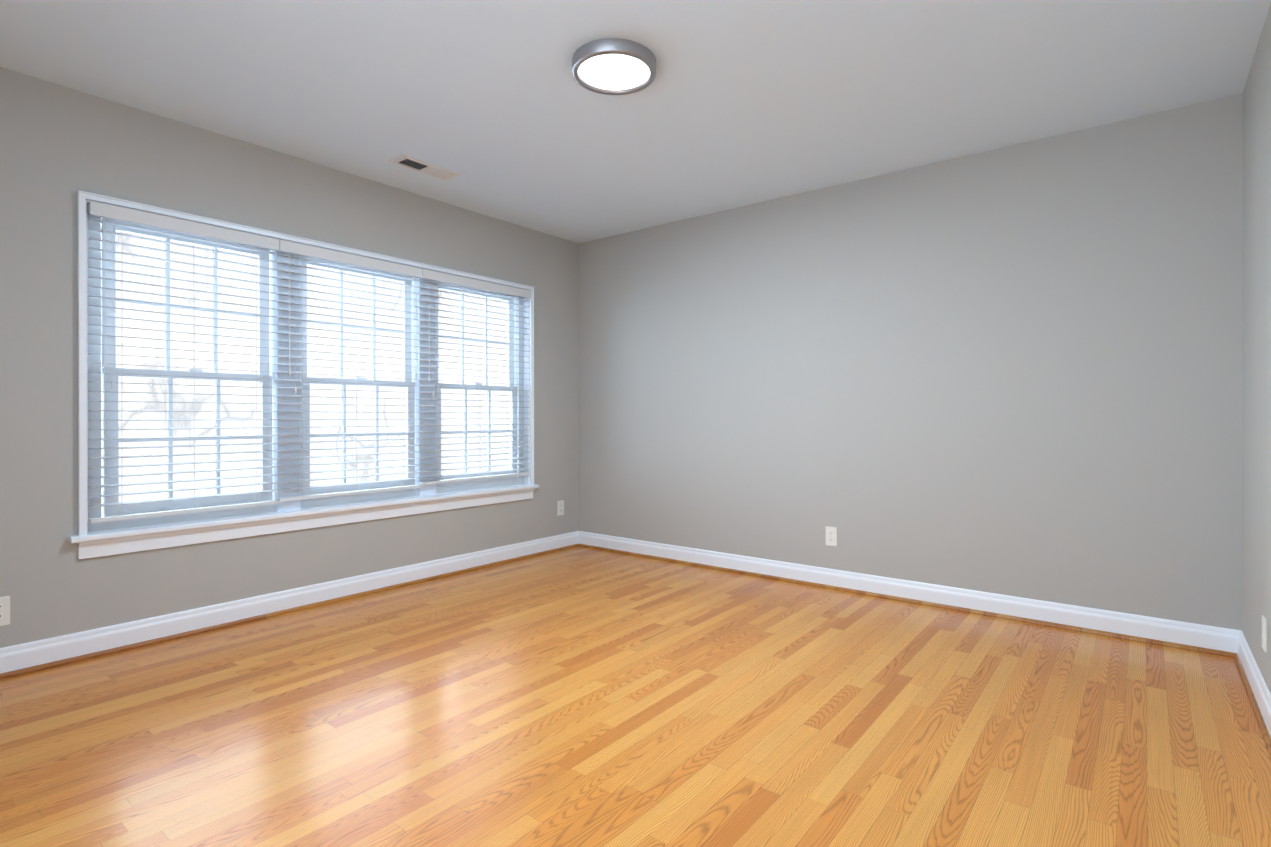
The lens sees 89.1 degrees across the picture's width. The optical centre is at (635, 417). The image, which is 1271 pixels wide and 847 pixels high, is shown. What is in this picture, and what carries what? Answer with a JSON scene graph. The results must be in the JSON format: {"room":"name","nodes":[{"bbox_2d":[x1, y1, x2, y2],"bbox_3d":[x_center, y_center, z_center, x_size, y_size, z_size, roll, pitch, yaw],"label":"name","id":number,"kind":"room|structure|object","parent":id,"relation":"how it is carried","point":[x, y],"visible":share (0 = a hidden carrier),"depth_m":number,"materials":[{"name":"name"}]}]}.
{"room":"empty room","nodes":[
{"label":"empty room","id":0,"kind":"room"},
{"bbox_2d":[0,67,578,647],"bbox_3d":[-1.865,-0.184,3.597,0.200,2.440,4.687,0,0,38],"label":"wall","id":1,"kind":"structure","parent":0,"point":[60,145],"depth_m":3.04,"materials":[{"name":"grey paint"}]},
{"bbox_2d":[0,596,9,625],"bbox_3d":[-2.541,0.775,2.574,0.007,0.114,0.070,0,0,38],"label":"electrical outlet","id":2,"kind":"object","parent":1,"relation":"attached to","point":[5,610],"visible":1,"depth_m":2.59,"materials":[{"name":"white plastic"}]},
{"bbox_2d":[0,531,579,679],"bbox_3d":[-1.776,0.977,3.529,0.028,0.118,4.287,0,0,38],"label":"baseboard","id":3,"kind":"structure","parent":1,"relation":"attached to","point":[34,653],"depth_m":3.26,"materials":[{"name":"white wood"}]},
{"bbox_2d":[69,190,538,558],"bbox_3d":[-1.661,-0.202,3.856,0.299,1.612,2.675,0,0,38],"label":"window unit","id":4,"kind":"structure","parent":1,"relation":"in","point":[269,374],"depth_m":3.45,"materials":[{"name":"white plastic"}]},
{"bbox_2d":[88,201,279,522],"bbox_3d":[-2.124,-0.239,3.096,0.070,1.390,0.772,0,0,38],"label":"window blind","id":5,"kind":"object","parent":4,"relation":"attached to","point":[104,210],"visible":0.92,"depth_m":3.05,"materials":[{"name":"white plastic"}]},
{"bbox_2d":[276,239,421,501],"bbox_3d":[-1.621,-0.246,3.735,0.070,1.378,0.846,0,0,38],"label":"window blind","id":6,"kind":"object","parent":4,"relation":"attached to","point":[289,247],"visible":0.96,"depth_m":3.68,"materials":[{"name":"white plastic"}]},
{"bbox_2d":[418,269,530,484],"bbox_3d":[-1.074,-0.257,4.428,0.070,1.362,0.913,0,0,38],"label":"window blind","id":7,"kind":"object","parent":4,"relation":"attached to","point":[434,276],"visible":0.92,"depth_m":4.38,"materials":[{"name":"white plastic"}]},
{"bbox_2d":[557,500,563,515],"bbox_3d":[-0.585,0.706,5.056,0.007,0.114,0.070,0,0,38],"label":"electrical outlet","id":8,"kind":"object","parent":1,"relation":"attached to","point":[560,507],"visible":1,"depth_m":5.05,"materials":[{"name":"white plastic"}]},
{"bbox_2d":[0,546,1270,846],"bbox_3d":[-0.245,1.064,2.324,3.924,0.050,4.287,0,0,38],"label":"floor","id":9,"kind":"structure","parent":0,"point":[578,696],"depth_m":2.16,"materials":[{"name":"brown wood"}]},
{"bbox_2d":[0,0,1270,242],"bbox_3d":[-0.245,-1.461,2.317,4.324,0.120,4.687,0,0,38],"label":"ceiling","id":10,"kind":"structure","parent":0,"point":[512,120],"depth_m":2.69,"materials":[{"name":"white paint"}]},
{"bbox_2d":[388,154,460,180],"bbox_3d":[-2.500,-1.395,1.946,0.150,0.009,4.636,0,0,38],"label":"ceiling vent","id":11,"kind":"object","parent":10,"relation":"in","point":[416,164],"visible":1,"depth_m":3.60,"materials":[{"name":"white metal"}]},
{"bbox_2d":[572,38,655,94],"bbox_3d":[-0.085,-1.378,2.549,0.332,0.046,0.332,0,0,38],"label":"flush-mount light","id":12,"kind":"object","parent":10,"relation":"attached to","point":[612,66],"visible":1,"depth_m":2.51,"materials":[{"name":"white glass"}]},
{"bbox_2d":[579,93,1242,629],"bbox_3d":[1.143,-0.185,4.083,3.924,2.440,0.200,0,0,38],"label":"wall","id":13,"kind":"structure","parent":0,"point":[1013,371],"depth_m":3.48,"materials":[{"name":"grey paint"}]},
{"bbox_2d":[826,526,836,545],"bbox_3d":[1.187,0.719,3.918,0.070,0.114,0.007,0,0,38],"label":"electrical outlet","id":14,"kind":"object","parent":13,"relation":"attached to","point":[831,536],"visible":1,"depth_m":3.92,"materials":[{"name":"white plastic"}]},
{"bbox_2d":[580,531,1231,656],"bbox_3d":[1.075,0.976,3.995,3.870,0.118,0.027,0,0,38],"label":"baseboard","id":15,"kind":"structure","parent":13,"relation":"attached to","point":[1213,640],"depth_m":3.49,"materials":[{"name":"white wood"}]},
{"bbox_2d":[1242,3,1270,693],"bbox_3d":[1.374,-0.177,1.044,0.200,2.440,4.687,0,0,38],"label":"wall","id":16,"kind":"structure","parent":0,"point":[1256,462],"depth_m":2.42,"materials":[{"name":"grey paint"}]},
{"bbox_2d":[1228,629,1270,756],"bbox_3d":[1.285,0.983,1.118,0.028,0.118,4.287,0,0,38],"label":"baseboard","id":17,"kind":"structure","parent":16,"relation":"attached to","point":[1258,693],"depth_m":2.38,"materials":[{"name":"white wood"}]},
{"bbox_2d":[1261,615,1266,651],"bbox_3d":[2.197,0.754,2.259,0.007,0.114,0.070,0,0,38],"label":"electrical outlet","id":18,"kind":"object","parent":16,"relation":"attached to","point":[1264,634],"visible":1,"depth_m":2.23,"materials":[{"name":"white plastic"}]},
{"label":"outside","id":19,"kind":"structure","parent":0,"visible":0},
{"bbox_2d":[94,231,508,531],"bbox_3d":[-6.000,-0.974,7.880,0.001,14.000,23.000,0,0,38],"label":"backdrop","id":20,"kind":"structure","parent":19,"point":[352,372],"depth_m":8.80,"materials":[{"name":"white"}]}
]}

